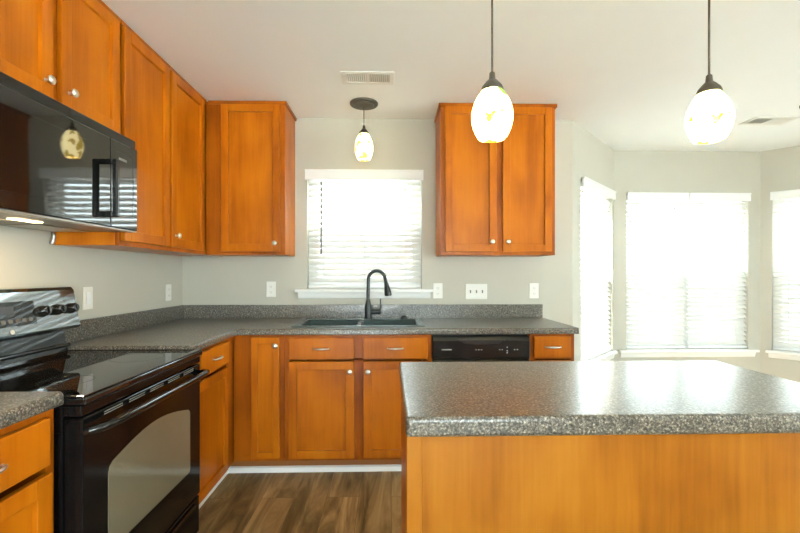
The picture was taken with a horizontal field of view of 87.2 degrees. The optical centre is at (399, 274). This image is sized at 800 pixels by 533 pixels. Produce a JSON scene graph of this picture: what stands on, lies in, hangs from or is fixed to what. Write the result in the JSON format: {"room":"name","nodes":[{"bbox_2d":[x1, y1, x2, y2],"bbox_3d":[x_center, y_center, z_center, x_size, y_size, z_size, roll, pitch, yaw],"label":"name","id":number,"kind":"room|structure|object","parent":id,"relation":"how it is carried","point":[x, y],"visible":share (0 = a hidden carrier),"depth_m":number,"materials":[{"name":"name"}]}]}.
{"room":"kitchen","nodes":[
{"label":"kitchen","id":0,"kind":"room"},
{"bbox_2d":[0,225,181,319],"bbox_3d":[-1.634,0.030,0.168,0.140,2.433,6.280,0,0,-1],"label":"wall","id":1,"kind":"structure","parent":0,"point":[122,282],"depth_m":2.22,"materials":[{"name":"beige paint"}]},
{"bbox_2d":[49,232,55,244],"bbox_3d":[-1.593,-0.166,1.928,0.026,0.060,0.022,0,0,-1],"label":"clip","id":2,"kind":"object","parent":1,"relation":"attached to","point":[53,235],"visible":0.98,"depth_m":1.92,"materials":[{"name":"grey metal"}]},
{"bbox_2d":[0,0,120,132],"bbox_3d":[-1.421,-0.902,1.564,0.355,0.565,0.761,0,0,-1],"label":"upper cabinet","id":3,"kind":"object","parent":1,"relation":"attached to","point":[67,51],"visible":0.8,"depth_m":1.61,"materials":[{"name":"orange wood"}]},
{"bbox_2d":[0,71,136,232],"bbox_3d":[-1.377,-0.403,1.566,0.442,0.424,0.756,0,0,-1],"label":"microwave","id":4,"kind":"object","parent":3,"relation":"attached to","point":[62,169],"visible":1,"depth_m":1.50,"materials":[{"name":"black metal"}]},
{"bbox_2d":[82,287,92,309],"bbox_3d":[-1.610,0.124,2.169,0.010,0.116,0.072,0,0,-1],"label":"light switch","id":5,"kind":"object","parent":1,"relation":"attached to","point":[87,292],"visible":1,"depth_m":2.16,"materials":[{"name":"beige plastic"}]},
{"bbox_2d":[52,19,169,250],"bbox_3d":[-1.437,-0.659,2.161,0.355,1.051,0.428,0,0,-1],"label":"upper cabinet","id":6,"kind":"object","parent":1,"relation":"attached to","point":[144,74],"visible":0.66,"depth_m":2.14,"materials":[{"name":"orange wood"}]},
{"bbox_2d":[166,284,170,300],"bbox_3d":[-1.631,0.129,2.963,0.007,0.116,0.072,0,0,-1],"label":"outlet","id":7,"kind":"object","parent":1,"relation":"attached to","point":[168,286],"visible":1,"depth_m":2.96,"materials":[{"name":"beige plastic"}]},
{"bbox_2d":[116,66,222,256],"bbox_3d":[-1.452,-0.659,2.774,0.355,1.051,0.796,0,0,-1],"label":"upper cabinet","id":8,"kind":"object","parent":1,"relation":"attached to","point":[187,106],"visible":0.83,"depth_m":2.59,"materials":[{"name":"orange wood"}]},
{"bbox_2d":[197,471,400,532],"bbox_3d":[1.625,1.307,0.636,6.680,0.120,7.050,0,0,-1],"label":"floor","id":9,"kind":"structure","parent":0,"point":[291,502],"depth_m":2.29,"materials":[{"name":"brown wood"}]},
{"bbox_2d":[0,408,53,532],"bbox_3d":[-1.253,0.809,0.955,0.660,0.876,0.455,0,0,-1],"label":"base cabinet","id":10,"kind":"object","parent":9,"relation":"on","point":[27,445],"visible":0.83,"depth_m":1.09,"materials":[{"name":"orange wood"}]},
{"bbox_2d":[0,391,63,428],"bbox_3d":[-1.260,0.301,0.721,0.634,0.140,0.928,0,0,-1],"label":"countertop","id":11,"kind":"structure","parent":10,"relation":"on","point":[15,407],"depth_m":1.11,"materials":[{"name":"grey stone"}]},
{"bbox_2d":[0,286,209,532],"bbox_3d":[-1.215,0.650,1.572,0.725,1.194,0.760,0,0,-1],"label":"range","id":12,"kind":"object","parent":9,"relation":"on","point":[127,424],"visible":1,"depth_m":1.53,"materials":[{"name":"black metal"}]},
{"bbox_2d":[0,349,201,405],"bbox_3d":[-1.244,0.362,1.571,0.668,0.028,0.760,0,0,-1],"label":"cooktop","id":13,"kind":"object","parent":12,"relation":"in","point":[85,377],"depth_m":1.54,"materials":[{"name":"black glass"}]},
{"bbox_2d":[196,336,233,503],"bbox_3d":[-1.288,0.809,2.300,0.660,0.876,0.683,0,0,-1],"label":"base cabinet","id":14,"kind":"object","parent":9,"relation":"on","point":[216,388],"visible":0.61,"depth_m":2.27,"materials":[{"name":"orange wood"}]},
{"bbox_2d":[199,470,227,508],"bbox_3d":[-1.076,1.229,2.297,0.015,0.036,0.668,0,0,-1],"label":"trim","id":15,"kind":"structure","parent":14,"relation":"attached to","point":[226,473],"depth_m":2.40,"materials":[{"name":"white paint"}]},
{"bbox_2d":[231,335,287,465],"bbox_3d":[-0.914,0.809,2.856,0.396,0.876,0.660,0,0,-1],"label":"base cabinet","id":16,"kind":"object","parent":9,"relation":"on","point":[259,360],"visible":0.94,"depth_m":2.57,"materials":[{"name":"orange wood"}]},
{"bbox_2d":[228,464,400,472],"bbox_3d":[-0.002,1.229,2.668,2.180,0.036,0.015,0,0,-1],"label":"trim","id":17,"kind":"structure","parent":9,"relation":"on","point":[394,467],"depth_m":2.65,"materials":[{"name":"white paint"}]},
{"bbox_2d":[285,335,431,465],"bbox_3d":[-0.263,0.809,2.873,0.904,0.876,0.660,0,0,-1],"label":"base cabinet","id":18,"kind":"object","parent":9,"relation":"on","point":[343,392],"visible":0.88,"depth_m":2.58,"materials":[{"name":"orange wood"}]},
{"bbox_2d":[64,304,578,349],"bbox_3d":[-0.258,0.301,2.592,2.734,0.140,1.222,0,0,-1],"label":"countertop","id":19,"kind":"structure","parent":18,"relation":"on","point":[180,326],"depth_m":2.67,"materials":[{"name":"grey stone"}]},
{"bbox_2d":[291,318,424,326],"bbox_3d":[-0.268,0.417,2.889,0.840,0.182,0.490,0,0,-1],"label":"sink","id":20,"kind":"object","parent":19,"relation":"in","point":[312,322],"visible":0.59,"depth_m":3.03,"materials":[{"name":"black metal"}]},
{"bbox_2d":[364,269,391,318],"bbox_3d":[-0.161,0.144,3.077,0.207,0.363,0.063,0,0,9],"label":"faucet","id":21,"kind":"object","parent":19,"relation":"on","point":[387,291],"visible":1,"depth_m":3.07,"materials":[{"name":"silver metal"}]},
{"bbox_2d":[432,334,529,361],"bbox_3d":[0.496,0.794,2.890,0.603,0.831,0.606,0,0,-1],"label":"dishwasher","id":22,"kind":"object","parent":9,"relation":"on","point":[445,347],"visible":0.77,"depth_m":2.60,"materials":[{"name":"black plastic"}]},
{"bbox_2d":[527,334,573,360],"bbox_3d":[0.943,0.809,2.904,0.280,0.876,0.660,0,0,-1],"label":"base cabinet","id":23,"kind":"object","parent":9,"relation":"on","point":[543,347],"visible":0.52,"depth_m":2.61,"materials":[{"name":"orange wood"}]},
{"bbox_2d":[399,360,799,532],"bbox_3d":[0.620,0.790,1.304,1.231,0.914,0.628,0,0,-1],"label":"kitchen island","id":24,"kind":"object","parent":9,"relation":"on","point":[701,446],"visible":1,"depth_m":1.02,"materials":[{"name":"grey laminate"}]},
{"bbox_2d":[182,118,572,325],"bbox_3d":[-0.156,0.030,3.276,2.975,2.433,0.140,0,0,-1],"label":"wall","id":25,"kind":"structure","parent":0,"point":[320,143],"depth_m":3.21,"materials":[{"name":"beige paint"}]},
{"bbox_2d":[206,100,296,255],"bbox_3d":[-1.055,-0.659,3.005,0.550,1.051,0.355,0,0,-1],"label":"upper cabinet","id":26,"kind":"object","parent":25,"relation":"attached to","point":[250,145],"visible":1,"depth_m":2.87,"materials":[{"name":"orange wood"}]},
{"bbox_2d":[266,282,275,296],"bbox_3d":[-0.976,0.114,3.181,0.072,0.116,0.007,0,0,-1],"label":"outlet","id":27,"kind":"object","parent":25,"relation":"attached to","point":[270,286],"visible":1,"depth_m":3.18,"materials":[{"name":"beige plastic"}]},
{"bbox_2d":[295,288,432,298],"bbox_3d":[-0.270,0.148,3.215,1.043,0.076,0.113,0,0,-1],"label":"trim","id":28,"kind":"structure","parent":25,"relation":"attached to","point":[311,293],"depth_m":3.18,"materials":[{"name":"white paint"}]},
{"bbox_2d":[309,180,420,287],"bbox_3d":[-0.273,-0.331,3.306,0.873,0.885,0.065,0,0,-1],"label":"window","id":29,"kind":"structure","parent":25,"relation":"in","point":[310,283],"depth_m":3.29,"materials":[{"name":"white plastic"}]},
{"bbox_2d":[305,169,423,286],"bbox_3d":[-0.270,-0.345,3.212,0.895,0.891,0.088,0,0,-1],"label":"window blind","id":30,"kind":"object","parent":29,"relation":"attached to","point":[310,174],"visible":1,"depth_m":3.22,"materials":[{"name":"white plastic"}]},
{"bbox_2d":[433,283,442,297],"bbox_3d":[0.289,0.127,3.214,0.072,0.116,0.007,0,0,-1],"label":"outlet","id":31,"kind":"object","parent":25,"relation":"attached to","point":[437,287],"visible":1,"depth_m":3.21,"materials":[{"name":"beige plastic"}]},
{"bbox_2d":[466,284,486,298],"bbox_3d":[0.586,0.133,3.216,0.166,0.116,0.018,0,0,-1],"label":"light switch","id":32,"kind":"object","parent":25,"relation":"attached to","point":[473,291],"visible":1,"depth_m":3.22,"materials":[{"name":"beige plastic"}]},
{"bbox_2d":[434,103,556,256],"bbox_3d":[0.678,-0.659,3.049,0.825,1.051,0.355,0,0,-1],"label":"upper cabinet","id":33,"kind":"object","parent":25,"relation":"attached to","point":[496,199],"visible":0.88,"depth_m":2.91,"materials":[{"name":"orange wood"}]},
{"bbox_2d":[529,283,538,297],"bbox_3d":[1.031,0.128,3.233,0.072,0.116,0.007,0,0,-1],"label":"outlet","id":34,"kind":"object","parent":25,"relation":"attached to","point":[533,287],"visible":1,"depth_m":3.23,"materials":[{"name":"beige plastic"}]},
{"bbox_2d":[102,0,799,151],"bbox_3d":[1.625,-1.261,0.636,6.680,0.150,7.050,0,0,-1],"label":"ceiling","id":35,"kind":"structure","parent":0,"point":[629,73],"depth_m":2.28,"materials":[{"name":"white paint"}]},
{"bbox_2d":[350,97,377,160],"bbox_3d":[-0.250,-0.990,2.914,0.196,0.390,0.196,0,0,-1],"label":"pendant lamp","id":36,"kind":"object","parent":35,"relation":"hanging from","point":[363,144],"visible":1,"depth_m":2.87,"materials":[{"name":"white glass"}]},
{"bbox_2d":[340,71,393,84],"bbox_3d":[-0.194,-1.182,2.534,0.316,0.007,0.162,0,0,-1],"label":"ceiling vent","id":37,"kind":"object","parent":35,"relation":"in","point":[351,77],"visible":1,"depth_m":2.53,"materials":[{"name":"white metal"}]},
{"bbox_2d":[471,0,512,142],"bbox_3d":[0.281,-0.800,1.282,0.130,0.772,0.130,0,0,-1],"label":"pendant lamp","id":38,"kind":"object","parent":35,"relation":"hanging from","point":[492,112],"visible":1,"depth_m":1.24,"materials":[{"name":"white glass"}]},
{"bbox_2d":[685,0,734,143],"bbox_3d":[0.956,-0.800,1.299,0.130,0.772,0.130,0,0,-1],"label":"pendant lamp","id":39,"kind":"object","parent":35,"relation":"hanging from","point":[710,116],"visible":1,"depth_m":1.26,"materials":[{"name":"white glass"}]},
{"bbox_2d":[738,116,799,124],"bbox_3d":[2.846,-1.182,3.244,0.345,0.007,0.170,0,0,-1],"label":"ceiling vent","id":40,"kind":"object","parent":35,"relation":"in","point":[758,120],"visible":1,"depth_m":3.23,"materials":[{"name":"white metal"}]},
{"bbox_2d":[573,121,613,360],"bbox_3d":[1.641,0.030,3.684,0.140,2.433,1.064,0,0,42],"label":"wall","id":41,"kind":"structure","parent":0,"point":[593,159],"depth_m":3.46,"materials":[{"name":"beige paint"}]},
{"bbox_2d":[581,189,603,293],"bbox_3d":[1.656,-0.018,3.749,0.065,1.490,0.830,0,0,42],"label":"window","id":42,"kind":"structure","parent":41,"relation":"in","point":[583,194],"depth_m":4.01,"materials":[{"name":"white glass"}]},
{"bbox_2d":[581,176,615,360],"bbox_3d":[1.726,-0.033,3.685,0.088,1.494,0.852,0,0,42],"label":"window blind","id":43,"kind":"object","parent":42,"relation":"attached to","point":[594,306],"visible":0.75,"depth_m":3.68,"materials":[{"name":"white plastic"}]},
{"bbox_2d":[586,350,617,360],"bbox_3d":[1.723,0.761,3.688,0.113,0.076,0.890,0,0,42],"label":"trim","id":44,"kind":"structure","parent":41,"relation":"attached to","point":[608,355],"depth_m":3.76,"materials":[{"name":"white paint"}]},
{"bbox_2d":[614,151,759,371],"bbox_3d":[2.767,0.030,4.122,1.443,2.433,0.140,0,0,-1],"label":"wall","id":45,"kind":"structure","parent":0,"point":[634,171],"depth_m":4.05,"materials":[{"name":"beige paint"}]},
{"bbox_2d":[626,200,741,347],"bbox_3d":[2.769,-0.018,4.154,1.200,1.490,0.065,0,0,-1],"label":"window","id":46,"kind":"structure","parent":45,"relation":"in","point":[684,202],"depth_m":4.14,"materials":[{"name":"white plastic"}]},
{"bbox_2d":[626,192,688,347],"bbox_3d":[2.468,-0.033,4.052,0.594,1.494,0.088,0,0,-1],"label":"window blind","id":47,"kind":"object","parent":46,"relation":"attached to","point":[664,327],"visible":0.95,"depth_m":4.07,"materials":[{"name":"white plastic"}]},
{"bbox_2d":[685,193,750,347],"bbox_3d":[3.075,-0.033,4.068,0.594,1.494,0.088,0,0,-1],"label":"window blind","id":48,"kind":"object","parent":46,"relation":"attached to","point":[710,319],"visible":1,"depth_m":4.08,"materials":[{"name":"white plastic"}]},
{"bbox_2d":[619,348,759,357],"bbox_3d":[2.772,0.761,4.064,1.350,0.076,0.113,0,0,-1],"label":"trim","id":49,"kind":"structure","parent":45,"relation":"attached to","point":[629,352],"depth_m":4.03,"materials":[{"name":"white paint"}]},
{"bbox_2d":[760,146,799,382],"bbox_3d":[3.916,0.030,3.748,1.060,2.433,0.140,0,0,45],"label":"wall","id":50,"kind":"structure","parent":0,"point":[779,168],"depth_m":4.03,"materials":[{"name":"beige paint"}]},
{"bbox_2d":[765,349,799,360],"bbox_3d":[3.848,0.761,3.733,0.905,0.076,0.113,0,0,45],"label":"trim","id":51,"kind":"structure","parent":50,"relation":"attached to","point":[778,354],"depth_m":3.94,"materials":[{"name":"white paint"}]},
{"bbox_2d":[772,198,799,351],"bbox_3d":[3.912,-0.018,3.798,0.815,1.490,0.065,0,0,45],"label":"window","id":52,"kind":"structure","parent":50,"relation":"in","point":[790,198],"depth_m":4.05,"materials":[{"name":"white glass"}]},
{"bbox_2d":[770,189,799,350],"bbox_3d":[3.846,-0.033,3.730,0.837,1.494,0.088,0,0,45],"label":"window blind","id":53,"kind":"object","parent":52,"relation":"attached to","point":[786,282],"visible":1,"depth_m":3.95,"materials":[{"name":"white plastic"}]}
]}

